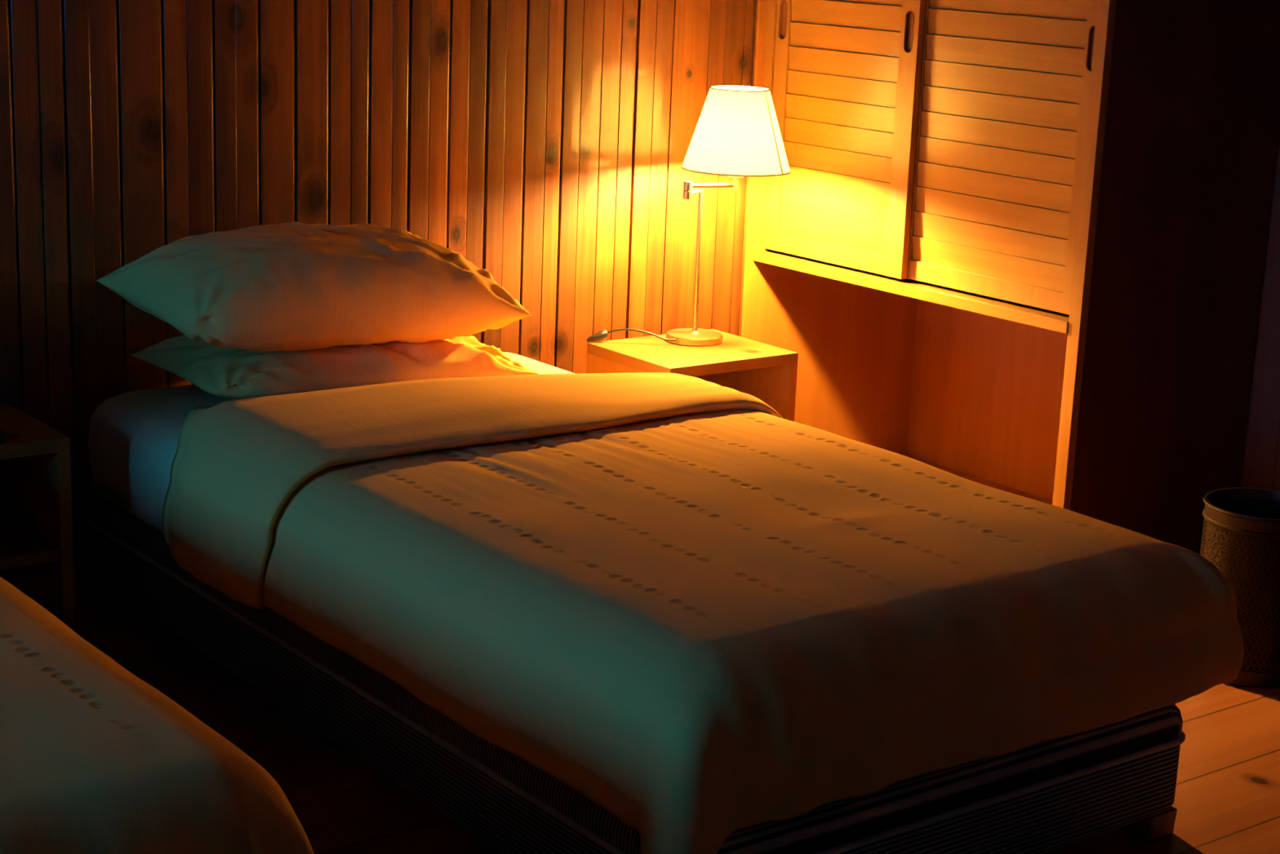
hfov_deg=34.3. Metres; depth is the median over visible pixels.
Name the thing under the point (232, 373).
pillow
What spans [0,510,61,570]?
shelf
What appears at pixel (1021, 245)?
wardrobe
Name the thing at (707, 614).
duvet
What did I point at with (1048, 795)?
bed base
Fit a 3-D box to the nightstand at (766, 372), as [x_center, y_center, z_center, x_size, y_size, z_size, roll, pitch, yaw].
[0.122,0.022,5.192,0.402,0.450,0.336,-8,17,-36]
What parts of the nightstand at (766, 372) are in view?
panel, panel, panel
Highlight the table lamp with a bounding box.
[586,85,791,346]
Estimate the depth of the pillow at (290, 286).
4.27 m
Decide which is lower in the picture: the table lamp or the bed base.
the bed base
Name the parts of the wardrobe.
finger pull, panel, slat panel, louvred door, backing panel, finger pull, rail, panel, slat panel, louvred door, backing panel, corner post, finger pull, panel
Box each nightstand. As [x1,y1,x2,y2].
[0,402,75,631]
[586,328,798,422]
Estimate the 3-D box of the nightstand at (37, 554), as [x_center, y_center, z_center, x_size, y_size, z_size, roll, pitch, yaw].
[-1.385,0.226,4.116,0.402,0.450,0.336,-8,17,-36]
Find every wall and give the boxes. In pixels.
[0,0,758,592]
[1240,130,1279,490]
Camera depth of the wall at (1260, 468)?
5.02 m
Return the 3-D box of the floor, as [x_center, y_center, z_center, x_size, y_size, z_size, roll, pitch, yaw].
[-0.205,1.052,1.996,6.600,0.050,5.470,-8,17,-36]
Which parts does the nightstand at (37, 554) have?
panel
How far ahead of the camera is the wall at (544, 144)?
4.70 m
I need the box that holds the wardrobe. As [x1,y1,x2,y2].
[741,0,1279,555]
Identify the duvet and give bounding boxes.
[0,576,314,853]
[162,372,1244,853]
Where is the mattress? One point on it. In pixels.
(133, 439)
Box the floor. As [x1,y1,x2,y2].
[74,454,1279,853]
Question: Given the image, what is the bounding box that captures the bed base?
[88,496,1185,853]
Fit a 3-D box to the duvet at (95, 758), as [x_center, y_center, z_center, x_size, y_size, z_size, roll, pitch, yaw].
[-1.254,0.419,2.642,1.237,0.260,1.529,-8,17,-36]
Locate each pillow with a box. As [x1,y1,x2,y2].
[95,222,532,351]
[129,334,538,399]
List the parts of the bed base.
leg, leg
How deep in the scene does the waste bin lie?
4.21 m
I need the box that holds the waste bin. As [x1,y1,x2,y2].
[1200,487,1279,688]
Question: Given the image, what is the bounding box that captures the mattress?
[88,351,931,782]

